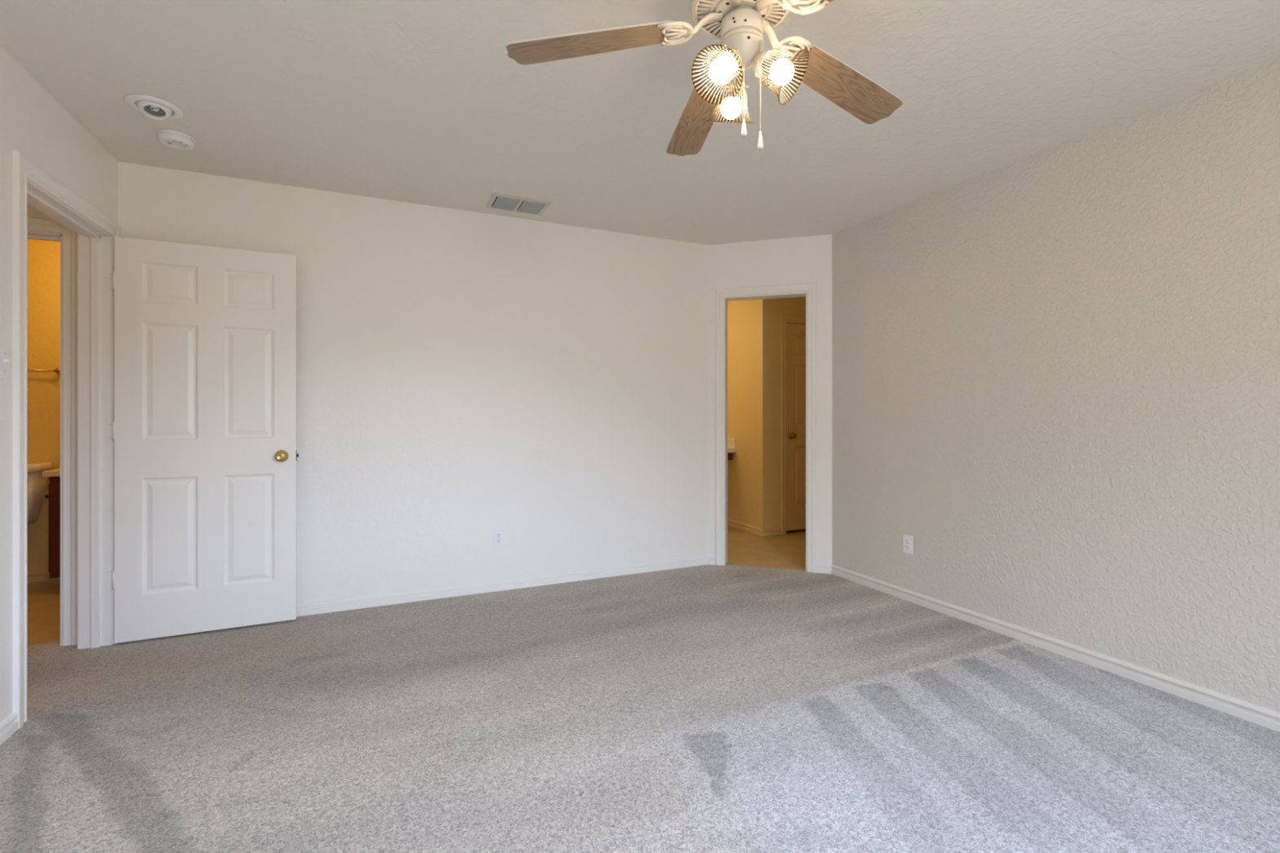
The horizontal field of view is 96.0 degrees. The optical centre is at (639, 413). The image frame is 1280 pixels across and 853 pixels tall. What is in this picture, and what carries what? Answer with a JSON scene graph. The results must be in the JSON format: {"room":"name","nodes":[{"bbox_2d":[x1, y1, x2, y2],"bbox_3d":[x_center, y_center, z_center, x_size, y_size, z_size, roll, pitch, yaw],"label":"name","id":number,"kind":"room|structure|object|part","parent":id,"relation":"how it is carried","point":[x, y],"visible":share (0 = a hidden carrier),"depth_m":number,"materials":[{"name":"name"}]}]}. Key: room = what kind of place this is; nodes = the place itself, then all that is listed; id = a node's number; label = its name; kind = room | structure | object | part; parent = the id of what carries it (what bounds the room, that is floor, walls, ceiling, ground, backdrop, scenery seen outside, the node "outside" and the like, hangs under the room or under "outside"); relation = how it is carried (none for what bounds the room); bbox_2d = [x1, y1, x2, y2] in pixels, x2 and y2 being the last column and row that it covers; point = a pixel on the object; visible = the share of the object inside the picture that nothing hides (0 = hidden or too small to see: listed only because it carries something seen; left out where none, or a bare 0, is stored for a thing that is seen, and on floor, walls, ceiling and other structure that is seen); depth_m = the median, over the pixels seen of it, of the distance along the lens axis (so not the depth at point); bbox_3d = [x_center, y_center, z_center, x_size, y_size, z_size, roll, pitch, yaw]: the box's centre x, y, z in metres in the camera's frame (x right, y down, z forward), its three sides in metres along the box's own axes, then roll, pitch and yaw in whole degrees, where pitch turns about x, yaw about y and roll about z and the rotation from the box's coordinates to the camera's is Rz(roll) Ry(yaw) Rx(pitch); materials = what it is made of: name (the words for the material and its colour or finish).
{"room":"empty bedroom","nodes":[
{"label":"empty bedroom","id":0,"kind":"room"},
{"bbox_2d":[26,238,60,572],"bbox_3d":[-4.399,-0.070,3.914,2.260,2.440,0.120,0,0,-25],"label":"wall","id":1,"kind":"structure","parent":0,"point":[43,257],"depth_m":3.97,"materials":[{"name":"paint"}]},
{"bbox_2d":[26,570,60,582],"bbox_3d":[-4.425,1.119,3.828,2.140,0.069,0.015,0,0,-25],"label":"baseboard","id":2,"kind":"structure","parent":1,"relation":"attached to","point":[42,575],"depth_m":3.96,"materials":[{"name":"paint"}]},
{"bbox_2d":[26,368,60,374],"bbox_3d":[-4.250,-0.295,3.878,0.568,0.048,0.070,0,0,-25],"label":"towel bar","id":3,"kind":"object","parent":1,"relation":"attached to","point":[56,370],"visible":0.54,"depth_m":3.94,"materials":[{"name":"gold metal"}]},
{"bbox_3d":[-4.014,-0.295,3.986,0.048,0.048,0.070,0,0,-25],"label":"post","id":4,"kind":"part","parent":3,"relation":"part of","materials":[{"name":"gold metal"}]},
{"bbox_2d":[0,46,118,722],"bbox_3d":[-1.778,-0.070,0.858,0.120,2.440,4.540,0,0,-25],"label":"wall","id":5,"kind":"structure","parent":0,"point":[33,124],"depth_m":2.09,"materials":[{"name":"paint"}]},
{"bbox_2d":[0,345,9,378],"bbox_3d":[-2.243,-0.183,2.038,0.018,0.114,0.070,0,0,-25],"label":"light switch","id":6,"kind":"object","parent":5,"relation":"attached to","point":[4,350],"visible":1,"depth_m":2.03,"materials":[{"name":"white plastic"}]},
{"bbox_2d":[0,712,17,745],"bbox_3d":[-1.521,1.119,0.457,0.015,0.069,3.598,0,0,-25],"label":"baseboard","id":7,"kind":"structure","parent":5,"relation":"attached to","point":[8,726],"depth_m":2.05,"materials":[{"name":"paint"}]},
{"bbox_2d":[13,150,120,728],"bbox_3d":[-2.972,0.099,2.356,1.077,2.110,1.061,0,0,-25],"label":"door frame","id":8,"kind":"structure","parent":5,"relation":"attached to","point":[94,245],"depth_m":2.82,"materials":[{"name":"paint"}]},
{"bbox_2d":[106,236,298,643],"bbox_3d":[-2.270,0.131,3.029,0.820,2.015,0.152,0,0,-26],"label":"door","id":9,"kind":"structure","parent":5,"relation":"in","point":[203,428],"depth_m":3.00,"materials":[{"name":"paint"}]},
{"bbox_3d":[-1.952,0.233,3.130,0.066,0.066,0.058,0,0,-25],"label":"knob","id":10,"kind":"part","parent":9,"relation":"part of","materials":[{"name":"gold metal"}]},
{"bbox_2d":[26,161,708,604],"bbox_3d":[-2.121,-0.070,3.263,5.860,2.440,0.120,0,0,-25],"label":"wall","id":11,"kind":"structure","parent":0,"point":[463,376],"depth_m":3.67,"materials":[{"name":"paint"}]},
{"bbox_2d":[493,528,503,546],"bbox_3d":[-0.919,0.808,3.742,0.070,0.114,0.009,0,0,-25],"label":"wall outlet","id":12,"kind":"object","parent":11,"relation":"attached to","point":[498,534],"visible":1,"depth_m":3.74,"materials":[{"name":"white plastic"}]},
{"bbox_2d":[296,555,708,616],"bbox_3d":[-1.059,1.119,3.675,3.495,0.069,0.015,0,0,-25],"label":"baseboard","id":13,"kind":"structure","parent":11,"relation":"attached to","point":[346,604],"depth_m":3.71,"materials":[{"name":"paint"}]},
{"bbox_2d":[26,525,805,645],"bbox_3d":[-0.363,1.203,2.930,9.020,0.094,7.370,0,0,-25],"label":"floor","id":14,"kind":"structure","parent":0,"point":[788,551],"depth_m":4.44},
{"bbox_2d":[26,462,53,527],"bbox_3d":[-4.111,0.745,3.585,0.444,0.822,0.702,0,0,-25],"label":"toilet","id":15,"kind":"object","parent":14,"relation":"on","point":[36,482],"visible":0.41,"depth_m":3.83,"materials":[{"name":"ceramic"}]},
{"bbox_3d":[-4.213,0.564,3.810,0.410,0.345,0.190,0,0,-25],"label":"tank","id":16,"kind":"part","parent":15,"relation":"part of","materials":[{"name":"ceramic"}]},
{"bbox_3d":[-4.212,0.361,3.806,0.444,0.055,0.216,0,0,-25],"label":"tank lid","id":17,"kind":"part","parent":15,"relation":"part of","materials":[{"name":"ceramic"}]},
{"bbox_2d":[42,468,60,577],"bbox_3d":[-3.626,0.716,3.954,0.578,0.881,0.440,0,0,-25],"label":"bathroom vanity","id":18,"kind":"object","parent":14,"relation":"on","point":[53,496],"visible":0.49,"depth_m":3.68,"materials":[{"name":"brown wood"}]},
{"bbox_3d":[-3.860,0.735,3.859,0.018,0.570,0.360,0,0,-25],"label":"cabinet door","id":19,"kind":"part","parent":18,"relation":"part of","materials":[{"name":"brown wood"}]},
{"bbox_2d":[42,468,60,476],"bbox_3d":[-3.618,0.338,3.958,0.560,0.126,0.440,0,0,-25],"label":"countertop","id":20,"kind":"structure","parent":18,"relation":"on","point":[53,473],"depth_m":3.66,"materials":[{"name":"stone"}]},
{"bbox_2d":[727,437,736,460],"bbox_3d":[0.197,0.702,5.755,1.450,0.908,0.550,0,0,-25],"label":"countertop","id":21,"kind":"structure","parent":14,"relation":"on","point":[731,448],"depth_m":5.81,"materials":[{"name":"stone"}]},
{"bbox_2d":[0,564,1279,852],"bbox_3d":[-0.438,1.150,1.510,5.660,0.001,4.610,0,0,-25],"label":"floor","id":22,"kind":"structure","parent":0,"point":[727,708],"depth_m":2.00,"materials":[{"name":"carpet"}]},
{"bbox_2d":[0,0,1279,244],"bbox_3d":[-0.353,-1.340,2.934,9.000,0.100,7.370,0,0,-25],"label":"ceiling","id":23,"kind":"structure","parent":0,"point":[424,102],"depth_m":2.34,"materials":[{"name":"paint"}]},
{"bbox_2d":[124,93,183,119],"bbox_3d":[-2.036,-1.291,2.417,0.190,0.096,0.190,0,0,-25],"label":"recessed light","id":24,"kind":"object","parent":23,"relation":"in","point":[153,111],"visible":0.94,"depth_m":2.40,"materials":[{"name":"white plastic"}]},
{"bbox_3d":[-2.032,-1.284,2.412,0.040,0.032,0.039,0,0,-25],"label":"bulb","id":25,"kind":"part","parent":24,"relation":"part of","materials":[{"name":"silver metal"}]},
{"bbox_2d":[156,128,195,150],"bbox_3d":[-2.158,-1.269,2.680,0.140,0.042,0.140,0,0,-25],"label":"smoke detector","id":26,"kind":"object","parent":23,"relation":"attached to","point":[176,140],"visible":1,"depth_m":2.65,"materials":[{"name":"white plastic"}]},
{"bbox_2d":[485,192,551,215],"bbox_3d":[-0.749,-1.283,3.545,0.350,0.014,0.244,0,0,-25],"label":"ceiling vent","id":27,"kind":"object","parent":23,"relation":"in","point":[497,201],"visible":1,"depth_m":3.52,"materials":[{"name":"metal"}]},
{"bbox_2d":[506,0,902,155],"bbox_3d":[0.307,-0.993,1.580,1.219,0.595,1.251,0,0,-25],"label":"ceiling fan","id":28,"kind":"object","parent":23,"relation":"hanging from","point":[740,25],"visible":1,"depth_m":1.60,"materials":[{"name":"wood"}]},
{"bbox_3d":[-0.141,-1.039,1.616,0.480,0.006,0.130,-3,8,9],"label":"fan blade","id":29,"kind":"part","parent":28,"relation":"part of","materials":[{"name":"brown wood"}]},
{"bbox_3d":[0.199,-1.013,1.964,0.130,0.006,0.480,-3,-6,-11],"label":"fan blade","id":30,"kind":"part","parent":28,"relation":"part of","materials":[{"name":"brown wood"}]},
{"bbox_3d":[0.211,-0.875,1.463,0.134,0.134,0.098,0,43,35],"label":"lamp shade","id":31,"kind":"part","parent":28,"relation":"part of","materials":[{"name":"clear glass"}]},
{"bbox_3d":[0.211,-0.875,1.464,0.061,0.061,0.082,0,43,35],"label":"bulb","id":32,"kind":"part","parent":28,"relation":"part of","materials":[{"name":"white glass"}]},
{"bbox_3d":[0.266,-0.900,1.673,0.134,0.098,0.134,0,26,-5],"label":"lamp shade","id":33,"kind":"part","parent":28,"relation":"part of","materials":[{"name":"clear glass"}]},
{"bbox_3d":[0.266,-0.900,1.673,0.061,0.082,0.061,0,26,-5],"label":"bulb","id":34,"kind":"part","parent":28,"relation":"part of","materials":[{"name":"white glass"}]},
{"bbox_2d":[693,0,788,38],"bbox_3d":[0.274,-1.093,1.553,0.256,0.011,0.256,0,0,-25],"label":"motor housing","id":35,"kind":"object","parent":28,"relation":"attached to","point":[774,14],"depth_m":1.56,"materials":[{"name":"metal"}]},
{"bbox_3d":[0.275,-0.861,1.523,0.003,0.162,0.003,0,0,-25],"label":"pull chain","id":36,"kind":"part","parent":28,"relation":"part of","materials":[{"name":"metal"}]},
{"bbox_3d":[0.317,-0.873,1.518,0.003,0.257,0.003,0,0,-25],"label":"pull chain","id":37,"kind":"part","parent":28,"relation":"part of","materials":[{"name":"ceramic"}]},
{"bbox_3d":[0.365,-0.906,1.522,0.082,0.061,0.061,36,12,16],"label":"bulb","id":38,"kind":"part","parent":28,"relation":"part of","materials":[{"name":"white glass"}]},
{"bbox_3d":[0.366,-0.906,1.522,0.098,0.134,0.134,36,12,16],"label":"lamp shade","id":39,"kind":"part","parent":28,"relation":"part of","materials":[{"name":"clear glass"}]},
{"bbox_3d":[0.583,-1.022,1.271,0.480,0.006,0.130,7,-2,42],"label":"fan blade","id":40,"kind":"part","parent":28,"relation":"part of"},
{"bbox_3d":[0.625,-1.014,1.780,0.480,0.006,0.130,7,-13,-33],"label":"fan blade","id":41,"kind":"part","parent":28,"relation":"part of","materials":[{"name":"brown wood"}]},
{"bbox_2d":[727,296,805,528],"bbox_3d":[1.629,-0.070,6.652,1.900,2.440,1.860,0,0,-25],"label":"wall","id":42,"kind":"structure","parent":0,"point":[753,326],"depth_m":5.52,"materials":[{"name":"paint"}]},
{"bbox_2d":[727,518,782,537],"bbox_3d":[0.857,1.119,6.290,0.225,0.069,1.875,0,0,-25],"label":"baseboard","id":43,"kind":"structure","parent":42,"relation":"attached to","point":[750,529],"depth_m":5.50,"materials":[{"name":"paint"}]},
{"bbox_2d":[780,314,805,534],"bbox_3d":[1.704,0.105,5.720,0.838,2.098,0.137,0,0,-25],"label":"door frame","id":44,"kind":"structure","parent":42,"relation":"attached to","point":[784,319],"depth_m":5.50,"materials":[{"name":"paint"}]},
{"bbox_2d":[786,323,805,530],"bbox_3d":[1.726,0.128,5.674,0.704,2.000,0.094,0,0,-25],"label":"door","id":45,"kind":"structure","parent":42,"relation":"in","point":[795,333],"depth_m":5.59,"materials":[{"name":"paint"}]},
{"bbox_3d":[1.469,0.213,5.537,0.066,0.066,0.058,0,0,-25],"label":"knob","id":46,"kind":"part","parent":45,"relation":"part of","materials":[{"name":"gold metal"}]},
{"bbox_2d":[708,234,831,571],"bbox_3d":[0.970,-0.070,4.332,0.899,2.440,0.120,0,0,17],"label":"wall","id":47,"kind":"structure","parent":0,"point":[801,260],"depth_m":4.19,"materials":[{"name":"paint"}]},
{"bbox_2d":[715,282,816,573],"bbox_3d":[0.943,0.104,4.333,0.729,2.100,0.141,0,0,17],"label":"door frame","id":48,"kind":"structure","parent":47,"relation":"attached to","point":[811,288],"depth_m":4.23,"materials":[{"name":"paint"}]},
{"bbox_2d":[708,555,831,573],"bbox_3d":[0.950,1.119,4.267,0.899,0.069,0.015,0,0,17],"label":"baseboard","id":49,"kind":"structure","parent":47,"relation":"attached to","point":[820,568],"depth_m":4.16,"materials":[{"name":"paint"}]},
{"bbox_2d":[831,57,1279,712],"bbox_3d":[2.246,-0.070,2.397,0.120,2.440,3.990,0,0,-25],"label":"wall","id":50,"kind":"structure","parent":0,"point":[1055,371],"depth_m":2.66,"materials":[{"name":"paint"}]},
{"bbox_2d":[902,533,912,555],"bbox_3d":[1.649,0.805,3.546,0.009,0.114,0.070,0,0,-25],"label":"wall outlet","id":51,"kind":"object","parent":50,"relation":"attached to","point":[907,540],"visible":1,"depth_m":3.54,"materials":[{"name":"white plastic"}]},
{"bbox_2d":[831,564,1279,732],"bbox_3d":[2.194,1.119,2.349,0.015,0.069,3.946,0,0,-25],"label":"baseboard","id":52,"kind":"structure","parent":50,"relation":"attached to","point":[1264,717],"depth_m":2.63,"materials":[{"name":"beige paint"}]}
]}

